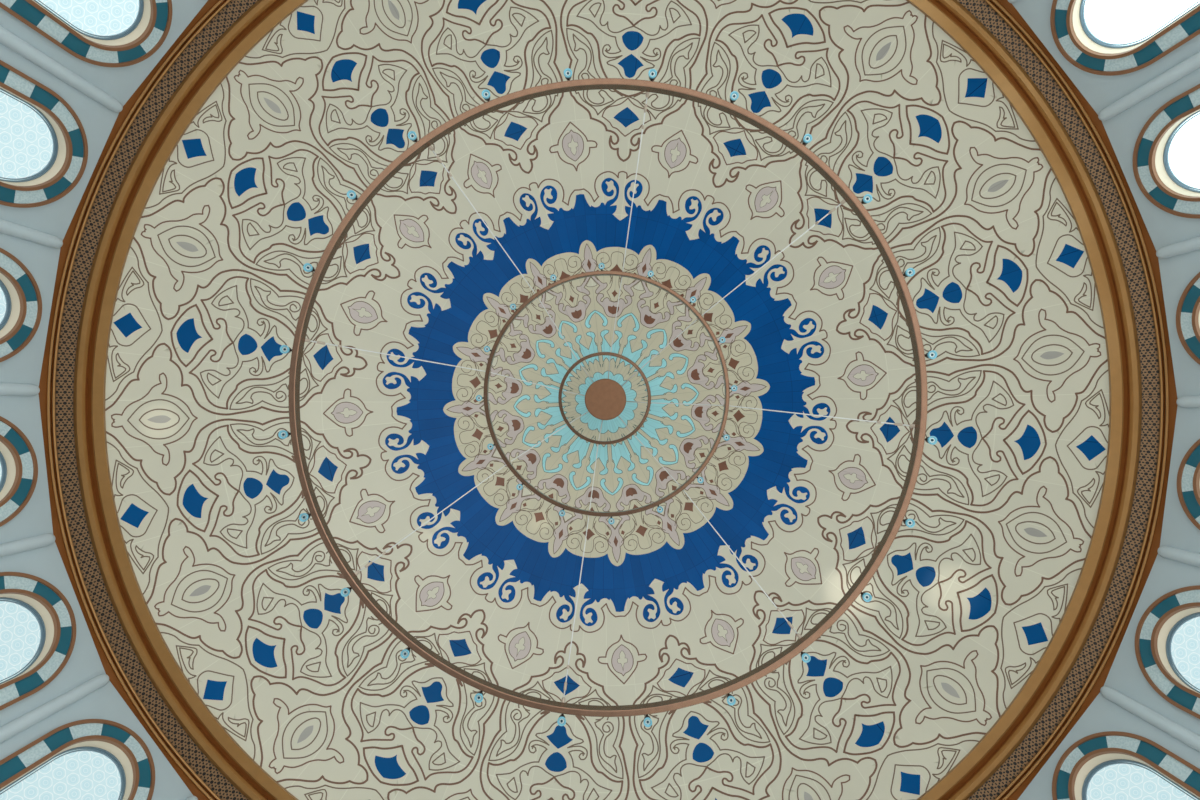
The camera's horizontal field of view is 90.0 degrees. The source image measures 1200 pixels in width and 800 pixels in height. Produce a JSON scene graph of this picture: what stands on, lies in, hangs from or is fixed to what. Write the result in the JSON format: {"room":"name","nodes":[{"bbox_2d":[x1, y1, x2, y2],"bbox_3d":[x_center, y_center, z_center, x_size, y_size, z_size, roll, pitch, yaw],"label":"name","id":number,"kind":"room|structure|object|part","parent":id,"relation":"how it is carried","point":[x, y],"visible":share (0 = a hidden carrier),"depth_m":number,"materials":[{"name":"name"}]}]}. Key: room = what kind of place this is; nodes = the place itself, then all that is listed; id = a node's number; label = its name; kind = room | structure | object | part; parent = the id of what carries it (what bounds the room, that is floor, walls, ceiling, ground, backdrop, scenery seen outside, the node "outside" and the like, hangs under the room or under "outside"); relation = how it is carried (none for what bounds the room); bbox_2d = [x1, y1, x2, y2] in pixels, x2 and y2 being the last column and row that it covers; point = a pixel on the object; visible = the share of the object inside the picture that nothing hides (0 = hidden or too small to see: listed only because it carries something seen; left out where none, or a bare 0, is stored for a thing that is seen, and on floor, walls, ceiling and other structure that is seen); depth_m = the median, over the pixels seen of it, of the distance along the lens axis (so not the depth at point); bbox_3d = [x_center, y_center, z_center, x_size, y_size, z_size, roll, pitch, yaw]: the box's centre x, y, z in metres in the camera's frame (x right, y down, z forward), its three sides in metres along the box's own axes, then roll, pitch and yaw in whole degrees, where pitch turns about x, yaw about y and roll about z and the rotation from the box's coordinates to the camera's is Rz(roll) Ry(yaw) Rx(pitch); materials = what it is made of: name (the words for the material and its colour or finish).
{"room":"mosque","nodes":[
{"label":"mosque","id":0,"kind":"room"},
{"bbox_2d":[0,0,1199,799],"bbox_3d":[0.108,-0.115,8.813,22.546,5.220,22.546,0,-91,0],"label":"wall","id":1,"kind":"structure","parent":0,"point":[1125,676],"depth_m":11.06,"materials":[{"name":"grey paint"}]},
{"bbox_2d":[0,416,37,526],"bbox_3d":[-10.674,1.199,9.226,0.410,3.957,2.132,-7,-91,0],"label":"window","id":2,"kind":"structure","parent":1,"relation":"in","point":[18,459],"depth_m":10.82,"materials":[{"name":"white glass"}]},
{"bbox_3d":[-10.744,1.205,9.104,0.050,3.473,1.404,-7,-91,0],"label":"pane frame","id":3,"kind":"part","parent":2,"relation":"part of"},
{"bbox_2d":[0,383,39,395],"bbox_3d":[-10.703,-0.226,8.831,0.198,5.140,0.224,1,-91,0],"label":"round column","id":4,"kind":"structure","parent":1,"relation":"attached to","point":[8,389],"depth_m":10.96,"materials":[{"name":"grey paint"}]},
{"bbox_2d":[0,248,41,361],"bbox_3d":[-10.645,-1.636,9.273,0.410,3.957,2.132,8,-91,0],"label":"window","id":5,"kind":"structure","parent":1,"relation":"in","point":[20,296],"depth_m":10.84,"materials":[{"name":"teal glass"}]},
{"bbox_3d":[-10.739,-1.652,9.152,0.010,3.474,1.406,8,-91,0],"label":"glass","id":6,"kind":"part","parent":5,"relation":"part of","materials":[{"name":"glass"}]},
{"bbox_3d":[-10.714,-1.648,9.151,0.050,3.473,1.404,8,-91,0],"label":"pane frame","id":7,"kind":"part","parent":5,"relation":"part of","materials":[{"name":"metal"}]},
{"bbox_2d":[0,534,54,556],"bbox_3d":[-10.363,2.575,8.784,0.198,5.140,0.224,-14,-91,0],"label":"round column","id":8,"kind":"structure","parent":1,"relation":"attached to","point":[9,548],"depth_m":10.75,"materials":[{"name":"grey paint"}]},
{"bbox_2d":[0,219,62,247],"bbox_3d":[-10.305,-3.020,8.876,0.198,5.140,0.224,16,-91,0],"label":"round column","id":9,"kind":"structure","parent":1,"relation":"attached to","point":[6,227],"depth_m":10.76,"materials":[{"name":"grey paint"}]},
{"bbox_2d":[0,572,75,709],"bbox_3d":[-9.968,3.945,9.179,0.410,3.957,2.132,-22,-91,0],"label":"window","id":10,"kind":"structure","parent":1,"relation":"in","point":[38,622],"depth_m":10.45,"materials":[{"name":"white glass"}]},
{"bbox_3d":[-10.057,3.978,9.057,0.010,3.474,1.406,-22,-91,0],"label":"glass","id":11,"kind":"part","parent":10,"relation":"part of","materials":[{"name":"glass"}]},
{"bbox_3d":[-10.034,3.969,9.056,0.050,3.473,1.404,-22,-91,0],"label":"pane frame","id":12,"kind":"part","parent":10,"relation":"part of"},
{"bbox_2d":[0,60,87,207],"bbox_3d":[-9.882,-4.367,9.316,0.410,3.957,2.132,23,-91,1],"label":"window","id":13,"kind":"structure","parent":1,"relation":"in","point":[44,145],"depth_m":10.46,"materials":[{"name":"white glass"}]},
{"bbox_3d":[-9.970,-4.406,9.195,0.010,3.474,1.406,23,-91,1],"label":"glass","id":14,"kind":"part","parent":13,"relation":"part of","materials":[{"name":"glass"}]},
{"bbox_3d":[-9.947,-4.396,9.194,0.050,3.473,1.404,23,-91,1],"label":"pane frame","id":15,"kind":"part","parent":13,"relation":"part of","materials":[{"name":"grey metal"}]},
{"bbox_2d":[0,674,108,742],"bbox_3d":[-9.310,5.193,8.737,0.198,5.140,0.224,-29,-91,0],"label":"round column","id":16,"kind":"structure","parent":1,"relation":"attached to","point":[40,713],"depth_m":10.10,"materials":[{"name":"grey paint"}]},
{"bbox_2d":[0,26,122,111],"bbox_3d":[-9.198,-5.616,8.915,0.198,5.140,0.224,31,-91,1],"label":"round column","id":17,"kind":"structure","parent":1,"relation":"attached to","point":[7,38],"depth_m":10.09,"materials":[{"name":"grey paint"}]},
{"bbox_2d":[0,719,154,799],"bbox_3d":[-8.576,6.415,9.133,0.410,3.957,2.132,-37,-91,0],"label":"window","id":18,"kind":"structure","parent":1,"relation":"in","point":[86,759],"depth_m":10.21,"materials":[{"name":"white glass"}]},
{"bbox_3d":[-8.652,6.470,9.011,0.010,3.474,1.406,-37,-91,0],"label":"glass","id":19,"kind":"part","parent":18,"relation":"part of","materials":[{"name":"glass"}]},
{"bbox_3d":[-8.632,6.455,9.011,0.050,3.473,1.404,-37,-91,0],"label":"pane frame","id":20,"kind":"part","parent":18,"relation":"part of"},
{"bbox_2d":[0,0,171,66],"bbox_3d":[-8.439,-6.808,9.351,0.410,3.957,2.132,38,-91,1],"label":"window","id":21,"kind":"structure","parent":1,"relation":"in","point":[105,33],"depth_m":10.49,"materials":[{"name":"white glass"}]},
{"bbox_3d":[-8.514,-6.868,9.231,0.010,3.474,1.406,38,-91,1],"label":"glass","id":22,"kind":"part","parent":21,"relation":"part of","materials":[{"name":"white glass"}]},
{"bbox_3d":[-8.495,-6.853,9.230,0.050,3.473,1.404,38,-91,1],"label":"pane frame","id":23,"kind":"part","parent":21,"relation":"part of","materials":[{"name":"grey metal"}]},
{"bbox_2d":[186,796,197,799],"bbox_3d":[-7.615,7.450,8.694,0.198,5.140,0.224,-44,-91,-1],"label":"round column","id":24,"kind":"structure","parent":1,"relation":"attached to","point":[191,797],"depth_m":11.16,"materials":[{"name":"grey paint"}]},
{"bbox_2d":[73,0,1141,799],"bbox_3d":[0.119,-0.059,12.172,21.500,0.860,21.500,0,-91,0],"label":"trim","id":25,"kind":"structure","parent":1,"relation":"attached to","point":[1084,606],"depth_m":11.84,"materials":[{"name":"brown wood"}]},
{"bbox_2d":[38,0,1177,799],"bbox_3d":[0.118,-0.068,11.667,21.960,0.270,21.960,0,-91,0],"label":"trim","id":26,"kind":"structure","parent":1,"relation":"attached to","point":[180,761],"depth_m":11.59,"materials":[{"name":"brown wood"}]},
{"bbox_2d":[56,0,1159,799],"bbox_3d":[0.118,-0.066,11.762,21.560,0.200,21.560,0,-91,0],"label":"trim","id":27,"kind":"structure","parent":1,"relation":"attached to","point":[1104,624],"depth_m":11.73,"materials":[{"name":"brown wood"}]},
{"bbox_2d":[1050,0,1199,75],"bbox_3d":[8.794,-6.631,9.289,0.410,3.957,2.132,-37,-91,0],"label":"window","id":28,"kind":"structure","parent":1,"relation":"in","point":[1098,37],"depth_m":10.43,"materials":[{"name":"white glass"}]},
{"bbox_3d":[8.850,-6.675,9.168,0.050,3.473,1.404,-37,-91,0],"label":"pane frame","id":29,"kind":"part","parent":28,"relation":"part of","materials":[{"name":"grey metal"}]},
{"bbox_3d":[8.870,-6.690,9.168,0.010,3.474,1.406,-37,-91,0],"label":"glass","id":30,"kind":"part","parent":28,"relation":"part of","materials":[{"name":"white glass"}]},
{"bbox_2d":[1052,731,1199,799],"bbox_3d":[8.658,6.592,9.072,0.410,3.957,2.132,38,-91,1],"label":"window","id":31,"kind":"structure","parent":1,"relation":"in","point":[1109,765],"depth_m":10.26,"materials":[{"name":"white glass"}]},
{"bbox_3d":[8.713,6.633,8.949,0.050,3.473,1.404,38,-91,1],"label":"pane frame","id":32,"kind":"part","parent":31,"relation":"part of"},
{"bbox_3d":[8.732,6.648,8.949,0.010,3.474,1.406,38,-91,1],"label":"glass","id":33,"kind":"part","parent":31,"relation":"part of","materials":[{"name":"white glass"}]},
{"bbox_2d":[1098,51,1199,120],"bbox_3d":[9.526,-5.423,8.848,0.198,5.140,0.224,-29,-91,0],"label":"round column","id":34,"kind":"structure","parent":1,"relation":"attached to","point":[1192,63],"depth_m":10.28,"materials":[{"name":"grey paint"}]},
{"bbox_2d":[1100,686,1199,751],"bbox_3d":[9.414,5.386,8.670,0.198,5.140,0.224,31,-91,1],"label":"round column","id":35,"kind":"structure","parent":1,"relation":"attached to","point":[1170,727],"depth_m":10.14,"materials":[{"name":"grey paint"}]},
{"bbox_2d":[1132,84,1199,218],"bbox_3d":[10.187,-4.161,9.244,0.410,3.957,2.132,-22,-91,0],"label":"window","id":36,"kind":"structure","parent":1,"relation":"in","point":[1166,153],"depth_m":10.61,"materials":[{"name":"white glass"}]},
{"bbox_3d":[10.251,-4.189,9.122,0.050,3.473,1.404,-22,-91,0],"label":"pane frame","id":37,"kind":"part","parent":36,"relation":"part of","materials":[{"name":"metal"}]},
{"bbox_3d":[10.275,-4.198,9.123,0.010,3.474,1.406,-22,-91,0],"label":"glass","id":38,"kind":"part","parent":36,"relation":"part of","materials":[{"name":"glass"}]},
{"bbox_2d":[1135,585,1199,718],"bbox_3d":[10.101,4.151,9.107,0.410,3.957,2.132,23,-91,1],"label":"window","id":39,"kind":"structure","parent":1,"relation":"in","point":[1167,635],"depth_m":10.49,"materials":[{"name":"white glass"}]},
{"bbox_3d":[10.165,4.176,8.984,0.050,3.473,1.404,23,-91,1],"label":"pane frame","id":40,"kind":"part","parent":39,"relation":"part of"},
{"bbox_3d":[10.188,4.186,8.985,0.010,3.474,1.406,23,-91,1],"label":"glass","id":41,"kind":"part","parent":39,"relation":"part of","materials":[{"name":"glass"}]},
{"bbox_2d":[1156,236,1199,257],"bbox_3d":[10.579,-2.805,8.802,0.198,5.140,0.224,-14,-91,0],"label":"round column","id":42,"kind":"structure","parent":1,"relation":"attached to","point":[1193,244],"depth_m":10.88,"materials":[{"name":"grey paint"}]},
{"bbox_2d":[1157,546,1199,566],"bbox_3d":[10.521,2.790,8.709,0.198,5.140,0.224,16,-91,0],"label":"round column","id":43,"kind":"structure","parent":1,"relation":"attached to","point":[1179,555],"depth_m":10.82,"materials":[{"name":"grey paint"}]},
{"bbox_2d":[1176,272,1199,364],"bbox_3d":[10.892,-1.415,9.196,0.410,3.957,2.132,-7,-91,0],"label":"window","id":44,"kind":"structure","parent":1,"relation":"in","point":[1188,308],"depth_m":10.91,"materials":[{"name":"teal glass"}]},
{"bbox_2d":[1176,396,1199,407],"bbox_3d":[10.918,-0.004,8.754,0.198,5.140,0.224,1,-91,0],"label":"round column","id":45,"kind":"structure","parent":1,"relation":"attached to","point":[1185,401],"depth_m":11.05,"materials":[{"name":"grey paint"}]},
{"bbox_2d":[1177,439,1199,529],"bbox_3d":[10.863,1.420,9.149,0.410,3.957,2.132,8,-91,0],"label":"window","id":46,"kind":"structure","parent":1,"relation":"in","point":[1188,476],"depth_m":10.88,"materials":[{"name":"stone"}]},
{"bbox_2d":[105,0,1108,799],"bbox_3d":[0.130,-0.009,15.229,20.161,6.546,20.161,13,-91,0],"label":"ceiling","id":47,"kind":"structure","parent":0,"point":[243,593],"depth_m":14.64,"materials":[{"name":"beige paint"}]},
{"bbox_2d":[278,68,936,726],"bbox_3d":[0.150,-0.036,14.737,12.033,7.570,12.033,0,-91,0],"label":"ring chandelier","id":48,"kind":"object","parent":47,"relation":"hanging from","point":[605,399],"visible":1,"depth_m":11.09,"materials":[{"name":"orange metal"}]},
{"bbox_3d":[-5.800,0.632,11.008,0.160,0.105,0.160,-7,-91,0],"label":"lamp glass","id":49,"kind":"part","parent":48,"relation":"part of","materials":[{"name":"blue glass"}]},
{"bbox_3d":[-5.786,-0.929,11.034,0.160,0.105,0.160,8,-91,0],"label":"lamp glass","id":50,"kind":"part","parent":48,"relation":"part of","materials":[{"name":"teal glass"}]},
{"bbox_3d":[-5.409,2.143,10.982,0.160,0.105,0.160,-22,-91,0],"label":"lamp glass","id":51,"kind":"part","parent":48,"relation":"part of","materials":[{"name":"blue glass"}]},
{"bbox_3d":[-5.369,-2.434,11.057,0.160,0.105,0.160,23,-91,1],"label":"lamp glass","id":52,"kind":"part","parent":48,"relation":"part of","materials":[{"name":"teal glass"}]},
{"bbox_3d":[-4.640,3.502,10.957,0.160,0.105,0.160,-37,-91,0],"label":"lamp glass","id":53,"kind":"part","parent":48,"relation":"part of","materials":[{"name":"glass"}]},
{"bbox_3d":[-4.576,-3.779,11.077,0.160,0.105,0.160,38,-91,1],"label":"lamp glass","id":54,"kind":"part","parent":48,"relation":"part of","materials":[{"name":"glass"}]},
{"bbox_3d":[-3.545,4.616,10.935,0.160,0.105,0.160,38,-91,1],"label":"lamp glass","id":55,"kind":"part","parent":48,"relation":"part of","materials":[{"name":"glass"}]},
{"bbox_3d":[-3.462,-4.874,11.091,0.160,0.105,0.160,-37,-91,0],"label":"lamp glass","id":56,"kind":"part","parent":48,"relation":"part of","materials":[{"name":"blue glass"}]},
{"bbox_3d":[-2.200,5.408,10.917,0.160,0.105,0.160,23,-91,1],"label":"lamp glass","id":57,"kind":"part","parent":48,"relation":"part of","materials":[{"name":"glass"}]},
{"bbox_3d":[-2.103,-5.643,11.099,0.160,0.105,0.160,-22,-91,0],"label":"lamp glass","id":58,"kind":"part","parent":48,"relation":"part of","materials":[{"name":"blue glass"}]},
{"bbox_3d":[-0.695,5.825,10.905,0.160,0.105,0.160,8,-91,0],"label":"lamp glass","id":59,"kind":"part","parent":48,"relation":"part of","materials":[{"name":"blue glass"}]},
{"bbox_3d":[-0.591,-6.034,11.101,0.160,0.105,0.160,-7,-91,0],"label":"lamp glass","id":60,"kind":"part","parent":48,"relation":"part of","materials":[{"name":"glass"}]},
{"bbox_3d":[0.867,5.839,10.900,0.160,0.105,0.160,-7,-91,0],"label":"lamp glass","id":61,"kind":"part","parent":48,"relation":"part of","materials":[{"name":"glass"}]},
{"bbox_3d":[0.970,-6.020,11.095,0.160,0.105,0.160,8,-91,0],"label":"lamp glass","id":62,"kind":"part","parent":48,"relation":"part of","materials":[{"name":"blue glass"}]},
{"bbox_3d":[2.378,5.448,10.901,0.160,0.105,0.160,-22,-91,0],"label":"lamp glass","id":63,"kind":"part","parent":48,"relation":"part of","materials":[{"name":"glass"}]},
{"bbox_3d":[2.475,-5.603,11.083,0.160,0.105,0.160,23,-91,1],"label":"lamp glass","id":64,"kind":"part","parent":48,"relation":"part of","materials":[{"name":"blue glass"}]},
{"bbox_3d":[3.737,4.679,10.909,0.160,0.105,0.160,-37,-91,0],"label":"lamp glass","id":65,"kind":"part","parent":48,"relation":"part of","materials":[{"name":"blue glass"}]},
{"bbox_3d":[3.820,-4.810,11.065,0.160,0.105,0.160,38,-91,1],"label":"lamp glass","id":66,"kind":"part","parent":48,"relation":"part of","materials":[{"name":"glass"}]},
{"bbox_3d":[4.851,3.585,10.923,0.160,0.105,0.160,38,-91,1],"label":"lamp glass","id":67,"kind":"part","parent":48,"relation":"part of","materials":[{"name":"blue glass"}]},
{"bbox_3d":[4.915,-3.697,11.043,0.160,0.105,0.160,-37,-91,0],"label":"lamp glass","id":68,"kind":"part","parent":48,"relation":"part of","materials":[{"name":"glass"}]},
{"bbox_3d":[5.644,2.239,10.943,0.160,0.105,0.160,23,-91,1],"label":"lamp glass","id":69,"kind":"part","parent":48,"relation":"part of","materials":[{"name":"glass"}]},
{"bbox_3d":[5.684,-2.338,11.018,0.160,0.105,0.160,-22,-91,0],"label":"lamp glass","id":70,"kind":"part","parent":48,"relation":"part of","materials":[{"name":"glass"}]},
{"bbox_3d":[6.061,0.735,10.966,0.160,0.105,0.160,8,-91,0],"label":"lamp glass","id":71,"kind":"part","parent":48,"relation":"part of","materials":[{"name":"blue glass"}]},
{"bbox_3d":[6.075,-0.826,10.992,0.160,0.105,0.160,-7,-91,0],"label":"lamp glass","id":72,"kind":"part","parent":48,"relation":"part of","materials":[{"name":"teal glass"}]}
]}

